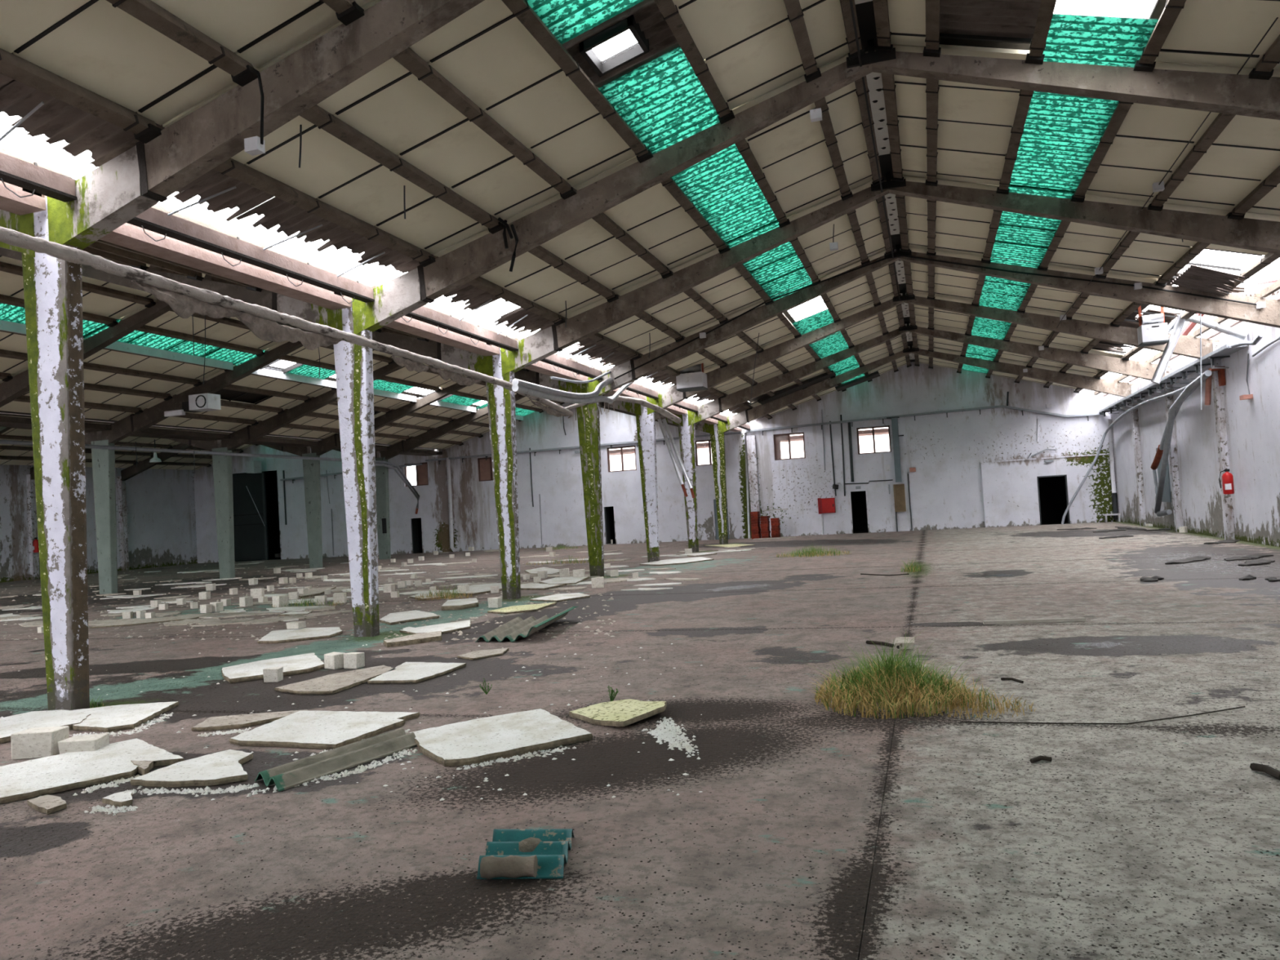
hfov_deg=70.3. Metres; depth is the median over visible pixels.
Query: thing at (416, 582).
block
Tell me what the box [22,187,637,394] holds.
roof
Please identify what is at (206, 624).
scrap
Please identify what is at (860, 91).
purlin
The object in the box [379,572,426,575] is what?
scrap
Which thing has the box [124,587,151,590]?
scrap
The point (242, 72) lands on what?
purlin
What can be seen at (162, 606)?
block
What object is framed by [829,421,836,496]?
conduit
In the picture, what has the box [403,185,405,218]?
cable
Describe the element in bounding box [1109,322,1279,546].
wall
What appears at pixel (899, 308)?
purlin
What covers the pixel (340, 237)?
sheet
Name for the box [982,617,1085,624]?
batten
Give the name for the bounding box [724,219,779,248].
sheet
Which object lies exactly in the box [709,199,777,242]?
sheet
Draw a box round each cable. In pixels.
[191,315,194,355]
[203,315,205,383]
[298,124,302,168]
[318,347,319,377]
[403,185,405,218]
[564,300,566,327]
[613,253,896,379]
[749,333,759,406]
[849,0,900,301]
[896,253,1256,305]
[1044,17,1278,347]
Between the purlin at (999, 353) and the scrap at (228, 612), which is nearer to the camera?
the scrap at (228, 612)
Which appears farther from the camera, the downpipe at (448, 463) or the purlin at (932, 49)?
the downpipe at (448, 463)
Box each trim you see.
[26,474,39,579]
[117,475,128,570]
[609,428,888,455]
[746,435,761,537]
[995,453,1105,462]
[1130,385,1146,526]
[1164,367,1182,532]
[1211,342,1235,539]
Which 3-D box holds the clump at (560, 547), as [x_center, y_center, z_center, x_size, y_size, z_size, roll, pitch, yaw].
[-3.736,3.085,42.346,2.445,0.268,1.349,-4,-2,32]
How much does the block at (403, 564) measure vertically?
0.153 m
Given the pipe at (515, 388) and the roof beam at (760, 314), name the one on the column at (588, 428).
the roof beam at (760, 314)
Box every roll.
[480,854,537,879]
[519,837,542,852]
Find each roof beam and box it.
[0,247,284,324]
[0,300,172,407]
[0,426,12,434]
[30,443,91,479]
[120,443,192,480]
[133,341,302,432]
[144,0,484,197]
[167,438,194,446]
[248,357,411,441]
[262,444,286,452]
[284,323,436,359]
[336,377,471,447]
[373,349,536,384]
[403,394,525,452]
[422,51,872,300]
[555,179,888,349]
[601,407,678,426]
[602,406,635,416]
[633,250,898,378]
[685,294,904,397]
[720,325,908,411]
[747,347,911,422]
[846,39,1279,119]
[871,172,1279,254]
[884,244,1279,328]
[893,289,1219,358]
[898,321,1170,380]
[902,344,1135,397]
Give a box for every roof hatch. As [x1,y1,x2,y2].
[260,359,304,373]
[422,391,453,401]
[579,14,649,77]
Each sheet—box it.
[0,73,14,88]
[0,80,156,159]
[0,302,105,335]
[83,319,147,342]
[84,124,217,192]
[128,333,182,350]
[164,340,222,357]
[172,171,274,221]
[204,347,253,364]
[232,196,323,236]
[233,350,266,365]
[254,727,417,791]
[287,364,335,379]
[296,218,363,255]
[345,236,413,268]
[373,379,413,393]
[393,253,434,273]
[440,395,467,403]
[443,283,475,297]
[450,287,500,311]
[455,397,481,405]
[475,403,487,408]
[475,605,578,642]
[476,828,574,879]
[493,306,549,333]
[515,407,525,413]
[515,409,534,416]
[524,0,644,44]
[525,315,562,333]
[562,8,631,49]
[567,43,597,71]
[568,342,610,356]
[574,337,599,349]
[585,43,658,88]
[587,347,627,366]
[597,46,718,147]
[605,355,632,367]
[626,0,679,57]
[643,369,667,380]
[647,114,736,177]
[650,373,675,386]
[666,380,676,386]
[671,146,751,202]
[690,391,715,400]
[692,174,765,223]
[705,395,719,401]
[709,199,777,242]
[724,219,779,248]
[727,401,750,412]
[730,407,746,413]
[742,241,795,271]
[749,252,804,285]
[760,267,811,297]
[770,280,812,300]
[791,308,832,331]
[798,317,834,334]
[809,332,844,350]
[813,338,847,355]
[817,344,848,358]
[827,355,855,368]
[829,359,857,372]
[835,363,859,376]
[840,373,865,383]
[939,0,1041,40]
[961,365,988,373]
[962,364,989,369]
[965,347,997,356]
[965,352,995,360]
[967,343,998,352]
[971,324,1008,335]
[971,330,1004,339]
[973,316,1010,329]
[978,300,1019,311]
[979,291,1023,306]
[982,280,1029,297]
[984,275,1030,285]
[990,256,1039,267]
[991,242,1047,262]
[995,223,1056,248]
[999,211,1061,230]
[1008,183,1074,199]
[1009,159,1087,191]
[1016,128,1102,165]
[1023,93,1119,135]
[1033,51,1140,100]
[1043,13,1159,57]
[1093,320,1146,353]
[1135,308,1191,323]
[1170,264,1248,296]
[1177,285,1244,293]
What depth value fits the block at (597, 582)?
19.88 m
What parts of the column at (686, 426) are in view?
haunch arm, haunch arm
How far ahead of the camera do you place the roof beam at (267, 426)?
31.99 m
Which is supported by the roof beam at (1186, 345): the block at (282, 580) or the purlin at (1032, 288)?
the purlin at (1032, 288)
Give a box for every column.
[0,141,167,710]
[84,413,134,594]
[188,425,252,578]
[271,265,434,636]
[281,433,338,568]
[374,440,405,559]
[436,324,562,599]
[536,359,638,577]
[601,385,688,562]
[654,397,723,551]
[694,409,749,544]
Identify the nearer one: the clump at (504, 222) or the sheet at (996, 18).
the sheet at (996, 18)
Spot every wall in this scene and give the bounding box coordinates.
[0,464,197,582]
[193,361,1118,563]
[980,454,1112,527]
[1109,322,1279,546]
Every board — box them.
[0,709,90,743]
[0,737,184,804]
[26,794,66,814]
[70,701,178,732]
[88,614,208,628]
[102,790,132,806]
[130,749,253,786]
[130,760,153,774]
[191,709,308,731]
[221,653,324,683]
[229,711,419,749]
[257,626,342,643]
[274,665,394,694]
[278,611,311,616]
[298,586,336,598]
[367,662,466,684]
[379,609,439,625]
[383,631,441,647]
[399,619,471,634]
[408,708,592,766]
[409,590,452,599]
[441,598,479,610]
[444,582,502,595]
[457,648,508,660]
[487,602,556,613]
[520,582,563,590]
[524,567,559,574]
[529,592,590,601]
[538,576,588,585]
[568,698,666,726]
[639,556,713,565]
[678,552,716,556]
[703,543,755,547]
[752,536,795,539]
[757,369,835,404]
[835,371,879,391]
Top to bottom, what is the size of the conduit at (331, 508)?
2.529 m
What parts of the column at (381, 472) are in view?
haunch arm, haunch arm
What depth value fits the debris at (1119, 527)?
31.11 m
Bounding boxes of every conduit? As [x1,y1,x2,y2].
[282,470,286,524]
[325,470,329,503]
[330,508,333,555]
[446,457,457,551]
[528,448,533,506]
[538,493,542,547]
[744,432,751,538]
[821,409,825,470]
[821,513,823,534]
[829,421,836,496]
[840,414,845,496]
[844,479,893,484]
[848,422,853,481]
[895,511,897,531]
[907,473,912,529]
[1006,391,1008,405]
[1031,448,1056,456]
[1036,418,1038,441]
[1107,418,1116,493]
[1111,493,1118,519]
[1252,337,1279,356]
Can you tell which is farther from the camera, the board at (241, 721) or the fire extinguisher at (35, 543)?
the fire extinguisher at (35, 543)
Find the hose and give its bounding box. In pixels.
[1061,385,1186,524]
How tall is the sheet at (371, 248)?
0.305 m
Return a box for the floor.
[0,521,1279,959]
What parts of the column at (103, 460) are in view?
haunch arm, haunch arm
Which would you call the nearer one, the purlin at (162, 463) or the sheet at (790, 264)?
the sheet at (790, 264)
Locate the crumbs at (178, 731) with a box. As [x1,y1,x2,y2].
[0,640,702,800]
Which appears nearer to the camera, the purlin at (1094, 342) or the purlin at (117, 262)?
the purlin at (117, 262)
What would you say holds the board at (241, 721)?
on the floor
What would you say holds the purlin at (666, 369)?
on the roof beam at (715, 377)
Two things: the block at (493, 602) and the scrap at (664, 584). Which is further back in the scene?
the scrap at (664, 584)
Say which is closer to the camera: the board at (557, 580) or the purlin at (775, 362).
the board at (557, 580)
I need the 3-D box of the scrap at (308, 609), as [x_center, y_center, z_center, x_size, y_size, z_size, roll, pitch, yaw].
[-6.606,2.639,18.614,0.545,0.021,0.961,-2,-2,-44]
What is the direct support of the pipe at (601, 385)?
attached to the column at (588, 428)
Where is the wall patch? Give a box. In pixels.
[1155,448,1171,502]
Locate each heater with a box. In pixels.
[675,363,707,392]
[1137,305,1168,346]
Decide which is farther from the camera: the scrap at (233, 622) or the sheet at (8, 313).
the sheet at (8, 313)
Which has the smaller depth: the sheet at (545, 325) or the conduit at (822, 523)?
the sheet at (545, 325)
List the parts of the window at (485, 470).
pane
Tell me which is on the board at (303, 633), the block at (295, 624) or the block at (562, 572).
the block at (295, 624)
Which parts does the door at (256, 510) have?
rail, rail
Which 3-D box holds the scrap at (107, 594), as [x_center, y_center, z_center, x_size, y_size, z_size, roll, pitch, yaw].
[-15.990,3.451,27.383,0.963,0.021,0.613,-4,-2,17]
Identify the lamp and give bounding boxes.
[149,439,161,462]
[164,409,185,417]
[909,467,915,471]
[1044,459,1053,462]
[1045,404,1052,408]
[1239,353,1253,399]
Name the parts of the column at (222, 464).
haunch arm, haunch arm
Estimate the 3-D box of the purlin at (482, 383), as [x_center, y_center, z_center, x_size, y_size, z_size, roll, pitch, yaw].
[-6.079,-3.942,38.093,0.210,0.218,4.810,-4,-2,18]
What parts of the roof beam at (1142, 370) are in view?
apex plate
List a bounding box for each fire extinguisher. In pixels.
[31,537,39,552]
[1218,469,1234,494]
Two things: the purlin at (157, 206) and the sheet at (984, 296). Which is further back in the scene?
the sheet at (984, 296)
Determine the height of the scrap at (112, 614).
0.021 m
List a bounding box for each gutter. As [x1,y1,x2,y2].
[0,180,45,215]
[0,415,111,432]
[41,194,351,310]
[129,427,230,440]
[246,436,319,447]
[310,446,387,451]
[342,294,500,355]
[379,448,442,456]
[489,344,587,383]
[578,373,645,399]
[637,393,687,414]
[679,407,718,424]
[711,417,742,431]
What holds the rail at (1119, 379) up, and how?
attached to the roof beam at (1119, 388)
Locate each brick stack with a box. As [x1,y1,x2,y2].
[750,511,760,538]
[760,515,770,537]
[770,517,780,537]
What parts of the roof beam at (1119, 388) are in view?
apex plate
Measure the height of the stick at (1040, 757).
0.034 m
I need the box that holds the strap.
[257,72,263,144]
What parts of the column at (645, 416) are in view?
haunch arm, haunch arm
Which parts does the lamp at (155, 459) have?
lamp shade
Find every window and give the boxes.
[404,462,428,486]
[477,457,493,481]
[607,445,636,471]
[695,440,712,466]
[773,431,805,460]
[856,425,891,454]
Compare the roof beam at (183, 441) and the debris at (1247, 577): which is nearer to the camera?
the debris at (1247, 577)
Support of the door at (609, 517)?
in the wall at (946, 454)
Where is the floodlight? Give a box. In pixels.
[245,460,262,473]
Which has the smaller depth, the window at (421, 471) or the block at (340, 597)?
the block at (340, 597)
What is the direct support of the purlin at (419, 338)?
on the roof beam at (412, 344)
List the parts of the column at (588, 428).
haunch arm, haunch arm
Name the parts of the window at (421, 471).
pane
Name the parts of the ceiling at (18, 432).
panel, panel, panel, panel, panel, panel, panel, panel, panel, panel, panel, panel, panel, panel, panel, panel, panel, panel, panel, panel, panel, panel, panel, panel, panel, panel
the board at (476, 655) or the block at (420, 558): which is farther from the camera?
the block at (420, 558)
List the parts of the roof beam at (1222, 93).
apex plate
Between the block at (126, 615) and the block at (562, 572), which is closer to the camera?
the block at (126, 615)
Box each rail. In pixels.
[1093,377,1117,395]
[1102,379,1127,396]
[1117,359,1149,381]
[1127,361,1159,382]
[1149,333,1193,363]
[1168,334,1206,361]
[1193,293,1259,337]
[1206,295,1277,338]
[1259,279,1279,297]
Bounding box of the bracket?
[1208,366,1226,386]
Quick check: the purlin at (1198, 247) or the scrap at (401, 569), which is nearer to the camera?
the purlin at (1198, 247)
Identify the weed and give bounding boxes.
[479,678,492,694]
[606,685,619,701]
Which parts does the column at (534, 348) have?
haunch arm, haunch arm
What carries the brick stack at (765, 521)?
on the floor
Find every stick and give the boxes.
[866,640,899,648]
[1000,677,1023,683]
[1030,755,1052,763]
[1249,763,1279,779]
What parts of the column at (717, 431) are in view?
haunch arm, haunch arm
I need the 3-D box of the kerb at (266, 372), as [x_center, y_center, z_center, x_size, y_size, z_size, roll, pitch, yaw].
[-11.169,-3.304,29.207,0.040,0.220,4.760,-4,-2,18]
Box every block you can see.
[10,725,69,759]
[37,626,43,632]
[57,733,109,754]
[121,611,133,618]
[133,590,141,595]
[136,610,146,617]
[144,612,155,617]
[150,600,160,607]
[158,603,168,609]
[176,597,186,604]
[190,601,198,608]
[198,591,210,599]
[200,604,212,613]
[205,582,215,591]
[209,601,223,612]
[220,598,231,605]
[229,587,237,594]
[239,595,253,606]
[248,577,257,585]
[250,587,264,598]
[257,596,267,602]
[262,666,283,682]
[266,585,274,591]
[271,595,288,607]
[273,568,280,573]
[275,553,279,557]
[278,577,288,583]
[285,621,306,628]
[288,577,296,582]
[288,591,298,599]
[296,573,302,577]
[297,587,307,593]
[305,572,312,577]
[314,595,326,604]
[320,575,327,580]
[324,589,331,594]
[324,652,343,669]
[333,592,346,604]
[342,652,364,668]
[382,583,395,592]
[387,577,395,582]
[390,591,399,597]
[397,581,406,588]
[401,562,406,566]
[405,579,413,585]
[407,558,413,563]
[410,573,416,578]
[413,579,422,586]
[417,555,424,560]
[426,578,431,582]
[429,586,435,590]
[448,554,454,558]
[457,584,469,591]
[468,546,474,551]
[487,596,502,608]
[490,585,498,593]
[522,574,529,579]
[533,576,541,582]
[537,570,547,578]
[546,546,552,551]
[549,551,555,556]
[559,568,569,577]
[573,568,585,577]
[591,576,604,588]
[604,563,610,567]
[605,569,610,576]
[610,569,618,577]
[631,572,638,577]
[684,548,692,554]
[1178,526,1187,533]
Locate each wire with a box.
[860,573,909,576]
[960,706,1245,724]
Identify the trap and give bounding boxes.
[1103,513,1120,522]
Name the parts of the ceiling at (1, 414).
panel, panel, panel, panel, panel, panel, panel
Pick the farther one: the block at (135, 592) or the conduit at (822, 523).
the conduit at (822, 523)
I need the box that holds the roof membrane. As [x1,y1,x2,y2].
[692,399,711,405]
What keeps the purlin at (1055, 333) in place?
on the roof beam at (1142, 370)
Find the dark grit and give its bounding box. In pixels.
[0,640,1279,959]
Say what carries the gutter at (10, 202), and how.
attached to the column at (112, 194)
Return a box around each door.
[232,469,281,561]
[409,516,423,553]
[602,505,616,544]
[711,497,730,539]
[848,489,869,533]
[1036,474,1070,524]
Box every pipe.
[0,226,573,417]
[0,439,419,506]
[375,462,419,508]
[511,377,613,397]
[511,384,613,403]
[550,370,610,383]
[564,395,681,423]
[608,380,635,404]
[657,418,688,497]
[662,418,695,497]
[886,416,903,482]
[1150,444,1163,470]
[1151,315,1185,384]
[1152,469,1157,502]
[1154,369,1212,516]
[1159,379,1205,450]
[1167,317,1177,333]
[1185,315,1248,340]
[1204,373,1212,404]
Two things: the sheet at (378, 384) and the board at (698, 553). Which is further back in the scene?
the sheet at (378, 384)
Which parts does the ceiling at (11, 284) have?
panel, panel, panel, panel, panel, panel, panel, panel, panel, panel, panel, panel, panel, panel, panel, panel, panel, panel, panel, panel, panel, panel, panel, panel, panel, panel, panel, panel, panel, panel, panel, panel, panel, panel, panel, panel, panel, panel, panel, panel, panel, panel, panel, panel, panel, panel, panel, panel, panel, panel, panel, panel, panel, panel, panel, panel, panel, panel, panel, panel, panel, panel, panel, panel, panel, panel, panel, panel, panel, panel, panel, panel, panel, panel, panel, panel, panel, panel, panel, panel, panel, panel, panel, panel, panel, panel, panel, panel, panel, panel, panel, panel, panel, panel, panel, panel, panel, panel, panel, panel, panel, panel, panel, panel, panel, panel, panel, panel, panel, panel, panel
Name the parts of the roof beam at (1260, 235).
apex plate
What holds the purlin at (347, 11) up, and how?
on the roof beam at (208, 136)
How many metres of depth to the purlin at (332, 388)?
29.38 m
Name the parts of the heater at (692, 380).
casing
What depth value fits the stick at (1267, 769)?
5.08 m
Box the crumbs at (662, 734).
[69,712,700,815]
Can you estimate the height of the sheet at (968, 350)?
0.388 m
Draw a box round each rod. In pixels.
[0,101,44,141]
[168,186,235,215]
[262,224,322,250]
[337,251,385,276]
[459,298,492,320]
[497,314,528,334]
[566,344,595,359]
[589,352,613,368]
[1199,253,1201,409]
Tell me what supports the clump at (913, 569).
on the floor
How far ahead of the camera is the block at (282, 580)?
28.10 m
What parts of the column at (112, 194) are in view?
haunch arm, haunch arm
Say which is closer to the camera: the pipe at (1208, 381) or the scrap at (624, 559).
the pipe at (1208, 381)
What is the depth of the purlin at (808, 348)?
29.95 m
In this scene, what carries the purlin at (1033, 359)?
on the roof beam at (1119, 388)
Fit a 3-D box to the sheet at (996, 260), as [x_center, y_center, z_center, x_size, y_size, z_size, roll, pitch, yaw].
[8.548,-4.949,20.966,1.200,0.386,1.250,-4,-2,18]
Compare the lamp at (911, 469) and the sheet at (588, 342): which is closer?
the sheet at (588, 342)
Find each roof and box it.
[0,365,479,449]
[4,413,434,449]
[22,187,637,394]
[561,42,910,402]
[874,0,1180,351]
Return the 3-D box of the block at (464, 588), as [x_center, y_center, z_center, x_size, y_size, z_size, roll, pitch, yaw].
[-3.975,2.463,20.488,0.224,0.190,0.167,-4,-2,16]
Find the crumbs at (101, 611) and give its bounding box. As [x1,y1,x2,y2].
[0,562,615,639]
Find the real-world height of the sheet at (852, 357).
0.388 m
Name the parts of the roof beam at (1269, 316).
apex plate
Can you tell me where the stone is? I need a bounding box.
[892,636,914,648]
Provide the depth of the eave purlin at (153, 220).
11.13 m
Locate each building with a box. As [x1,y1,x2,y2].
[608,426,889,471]
[1158,279,1279,364]
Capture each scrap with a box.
[0,595,17,597]
[0,604,33,609]
[0,613,20,617]
[0,613,42,619]
[0,616,42,621]
[1,605,42,610]
[18,621,43,626]
[88,618,132,626]
[88,619,117,624]
[96,592,126,595]
[99,593,166,599]
[100,612,135,616]
[106,595,131,597]
[106,608,141,613]
[115,604,150,608]
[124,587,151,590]
[132,606,155,610]
[153,595,191,599]
[155,582,196,585]
[155,611,181,617]
[160,579,182,582]
[160,597,199,601]
[160,600,193,603]
[164,617,222,626]
[170,583,226,588]
[174,583,205,587]
[177,570,204,573]
[177,613,210,616]
[191,617,255,626]
[194,581,212,583]
[195,569,219,571]
[199,612,234,617]
[203,614,224,618]
[204,577,242,580]
[206,611,280,618]
[207,612,248,616]
[212,619,258,624]
[219,608,245,613]
[231,600,272,604]
[239,577,275,580]
[241,614,317,624]
[245,610,284,613]
[264,593,288,597]
[266,605,328,612]
[275,565,297,567]
[278,586,304,588]
[280,617,298,621]
[283,568,323,571]
[288,595,351,601]
[288,599,333,603]
[288,610,352,617]
[290,570,315,572]
[304,576,328,579]
[304,606,335,611]
[323,578,350,582]
[328,573,350,575]
[331,589,346,591]
[342,588,383,591]
[377,568,408,571]
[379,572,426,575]
[380,567,400,569]
[395,588,417,590]
[399,590,443,595]
[400,563,436,566]
[411,589,430,591]
[435,574,497,579]
[438,584,453,586]
[439,571,462,573]
[440,573,469,575]
[445,561,474,564]
[450,582,471,585]
[467,582,496,585]
[472,573,492,575]
[476,577,496,578]
[520,573,573,576]
[520,582,538,583]
[528,554,559,556]
[528,560,553,563]
[530,573,573,577]
[548,586,587,590]
[557,558,588,560]
[563,574,599,577]
[566,580,614,585]
[604,552,622,555]
[604,558,631,561]
[604,565,628,568]
[604,568,644,573]
[604,577,635,582]
[621,587,673,591]
[622,577,656,581]
[633,582,681,586]
[643,554,675,556]
[646,568,675,569]
[648,571,681,574]
[664,577,702,581]
[666,555,687,556]
[705,550,740,552]
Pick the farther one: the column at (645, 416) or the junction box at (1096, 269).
the column at (645, 416)
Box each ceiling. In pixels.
[0,0,906,415]
[0,255,557,448]
[0,413,426,450]
[0,427,252,470]
[146,263,205,278]
[887,0,1279,389]
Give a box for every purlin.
[0,48,161,143]
[0,145,75,185]
[0,152,77,202]
[0,261,155,307]
[0,293,118,327]
[0,329,26,335]
[0,349,27,360]
[0,372,13,382]
[0,434,32,440]
[0,444,32,450]
[0,455,33,460]
[13,395,142,414]
[14,373,172,400]
[81,246,147,271]
[83,361,202,386]
[84,337,231,372]
[84,458,137,464]
[85,449,153,457]
[88,241,203,280]
[96,239,262,292]
[99,239,310,303]
[102,257,149,269]
[106,0,259,86]
[114,441,173,448]
[119,320,264,356]
[126,207,374,303]
[131,435,164,438]
[138,461,211,466]
[143,408,258,426]
[148,265,204,279]
[151,204,372,288]
[156,453,212,458]
[159,300,249,329]
[173,394,284,413]
[173,444,243,453]
[202,380,311,402]
[204,274,382,332]
[213,158,435,266]
[233,365,336,390]
[257,420,339,434]
[262,288,429,342]
[264,351,335,370]
[284,408,338,419]
[299,104,503,234]
[310,396,391,413]
[319,0,364,26]
[320,344,395,364]
[370,284,515,340]
[373,395,414,403]
[374,432,410,440]
[377,375,441,392]
[380,327,417,337]
[386,422,431,431]
[391,408,453,422]
[392,47,576,199]
[401,306,518,353]
[409,436,463,445]
[416,398,474,413]
[426,368,463,376]
[431,427,483,437]
[432,255,565,325]
[440,387,487,401]
[453,418,488,427]
[467,377,519,394]
[502,0,653,163]
[514,337,600,371]
[515,403,543,413]
[528,245,618,302]
[534,354,603,382]
[550,400,564,404]
[562,316,641,359]
[575,189,673,279]
[599,368,655,391]
[616,294,684,342]
[619,382,658,401]
[638,352,680,377]
[653,0,734,124]
[655,389,697,406]
[660,176,730,253]
[672,271,728,324]
[672,400,697,413]
[681,335,727,368]
[706,387,726,398]
[708,413,728,424]
[724,362,757,386]
[724,393,752,410]
[725,317,764,353]
[734,138,790,227]
[734,263,773,305]
[738,423,751,430]
[750,405,772,419]
[755,381,778,399]
[761,347,788,373]
[777,313,801,338]
[783,0,821,83]
[786,404,796,410]
[788,370,807,389]
[789,237,821,286]
[804,344,821,361]
[811,393,821,401]
[813,97,853,200]
[820,293,840,323]
[822,366,835,378]
[840,0,865,60]
[840,328,854,348]
[847,209,870,266]
[853,353,864,368]
[854,75,884,186]
[866,272,881,306]
[872,0,893,52]
[875,195,894,255]
[877,312,888,335]
[881,73,903,182]
[885,339,894,355]
[888,262,901,298]
[891,360,898,372]
[895,194,910,252]
[896,303,906,328]
[901,333,909,351]
[903,261,913,296]
[905,354,911,367]
[908,303,916,327]
[911,332,918,349]
[914,353,919,366]
[923,0,941,57]
[924,78,939,186]
[926,199,936,256]
[927,265,935,300]
[927,306,934,329]
[928,336,933,351]
[928,356,933,368]
[956,363,963,373]
[960,342,968,357]
[964,315,975,336]
[971,274,985,306]
[981,209,1002,263]
[985,369,993,378]
[992,350,1003,362]
[996,89,1033,194]
[1003,323,1017,342]
[1013,364,1027,382]
[1017,284,1037,313]
[1025,0,1056,64]
[1026,343,1043,368]
[1037,220,1070,271]
[1041,331,1059,347]
[1043,369,1061,388]
[1059,349,1082,373]
[1066,293,1090,319]
[1070,101,1133,202]
[1073,374,1095,393]
[1080,320,1113,354]
[1093,355,1123,379]
[1095,231,1139,279]
[1110,280,1157,327]
[1121,346,1142,360]
[1133,0,1186,71]
[1147,112,1235,211]
[1154,211,1231,286]
[1167,311,1195,333]
[1220,253,1279,294]
[1227,165,1279,219]
[1248,34,1279,79]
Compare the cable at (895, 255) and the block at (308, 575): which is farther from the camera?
the block at (308, 575)
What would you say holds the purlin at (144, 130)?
on the roof beam at (208, 136)
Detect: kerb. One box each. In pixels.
[0,320,26,334]
[88,336,233,370]
[237,364,336,388]
[373,388,416,402]
[418,396,475,412]
[477,408,523,420]
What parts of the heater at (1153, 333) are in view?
casing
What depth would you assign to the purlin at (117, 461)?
46.06 m
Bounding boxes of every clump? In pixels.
[89,692,105,708]
[271,596,343,607]
[414,583,474,600]
[497,217,518,271]
[525,555,615,565]
[537,544,580,550]
[776,542,850,557]
[804,628,983,719]
[900,555,920,572]
[915,675,1042,719]
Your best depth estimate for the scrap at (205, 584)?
29.50 m
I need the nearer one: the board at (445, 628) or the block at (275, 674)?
the block at (275, 674)
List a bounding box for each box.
[182,393,221,412]
[244,135,265,155]
[699,332,706,338]
[809,107,822,122]
[829,241,838,250]
[832,484,838,488]
[884,464,890,471]
[1038,346,1044,350]
[1059,314,1066,319]
[1094,266,1103,274]
[1133,282,1142,289]
[1152,181,1164,192]
[1255,301,1266,309]
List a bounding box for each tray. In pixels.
[280,462,422,483]
[425,431,741,464]
[676,386,707,392]
[745,404,1103,435]
[745,408,959,432]
[960,404,1002,411]
[1002,404,1066,417]
[1066,412,1103,417]
[1098,333,1263,416]
[1137,339,1168,346]
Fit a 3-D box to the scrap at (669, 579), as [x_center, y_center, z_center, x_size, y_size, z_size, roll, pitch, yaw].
[0.944,2.270,20.801,0.495,0.021,1.114,-2,-2,-42]
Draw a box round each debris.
[1057,527,1097,529]
[1092,528,1125,532]
[1098,534,1133,538]
[1115,526,1146,529]
[1139,575,1164,581]
[1144,527,1171,530]
[1164,555,1211,564]
[1204,539,1240,543]
[1224,553,1273,560]
[1237,559,1275,565]
[1238,574,1256,580]
[1265,577,1279,581]
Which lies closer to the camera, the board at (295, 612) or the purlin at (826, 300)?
the board at (295, 612)
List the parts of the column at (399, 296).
haunch arm, haunch arm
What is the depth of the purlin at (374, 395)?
35.06 m
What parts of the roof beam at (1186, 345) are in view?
apex plate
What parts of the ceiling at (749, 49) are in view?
panel, panel, panel, panel, panel, panel, panel, panel, panel, panel, panel, panel, panel, panel, panel, panel, panel, panel, panel, panel, panel, panel, panel, panel, panel, panel, panel, panel, panel, panel, panel, panel, panel, panel, panel, panel, panel, panel, panel, panel, panel, panel, panel, panel, panel, panel, panel, panel, panel, panel, panel, panel, panel, panel, panel, panel, panel, panel, panel, panel, panel, panel, panel, panel, panel, panel, panel, panel, panel, panel, panel, panel, panel, panel, panel, panel, panel, panel, panel, panel, panel, panel, panel, panel, panel, panel, panel, panel, panel, panel, panel, panel, panel, panel, panel, panel, panel, panel, panel, panel, panel, panel, panel, panel, panel, panel, panel, panel, panel, panel, panel, panel, panel, panel, panel, panel, panel, panel, panel, panel, panel, panel, panel, panel, panel, panel, panel, panel, panel, panel, panel, panel, panel, panel, panel, panel, panel, panel, panel, panel, panel, panel, panel, panel, panel, panel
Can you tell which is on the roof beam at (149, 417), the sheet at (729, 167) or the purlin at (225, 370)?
the purlin at (225, 370)
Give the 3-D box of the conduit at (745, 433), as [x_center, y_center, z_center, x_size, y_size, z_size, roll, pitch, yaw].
[4.986,0.264,42.171,0.230,4.931,0.120,-4,-2,18]
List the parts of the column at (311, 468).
haunch arm, haunch arm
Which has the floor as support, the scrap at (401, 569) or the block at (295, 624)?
the scrap at (401, 569)
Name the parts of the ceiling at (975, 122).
panel, panel, panel, panel, panel, panel, panel, panel, panel, panel, panel, panel, panel, panel, panel, panel, panel, panel, panel, panel, panel, panel, panel, panel, panel, panel, panel, panel, panel, panel, panel, panel, panel, panel, panel, panel, panel, panel, panel, panel, panel, panel, panel, panel, panel, panel, panel, panel, panel, panel, panel, panel, panel, panel, panel, panel, panel, panel, panel, panel, panel, panel, panel, panel, panel, panel, panel, panel, panel, panel, panel, panel, panel, panel, panel, panel, panel, panel, panel, panel, panel, panel, panel, panel, panel, panel, panel, panel, panel, panel, panel, panel, panel, panel, panel, panel, panel, panel, panel, panel, panel, panel, panel, panel, panel, panel, panel, panel, panel, panel, panel, panel, panel, panel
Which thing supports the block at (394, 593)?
on the floor
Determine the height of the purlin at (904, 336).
0.218 m
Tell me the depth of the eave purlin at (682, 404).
31.30 m
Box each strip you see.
[854,0,877,43]
[866,71,892,173]
[884,193,901,245]
[893,248,906,290]
[900,293,910,321]
[904,323,912,344]
[907,346,915,361]
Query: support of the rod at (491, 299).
attached to the eave purlin at (424, 314)
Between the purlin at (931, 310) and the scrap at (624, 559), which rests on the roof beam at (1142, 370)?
the purlin at (931, 310)

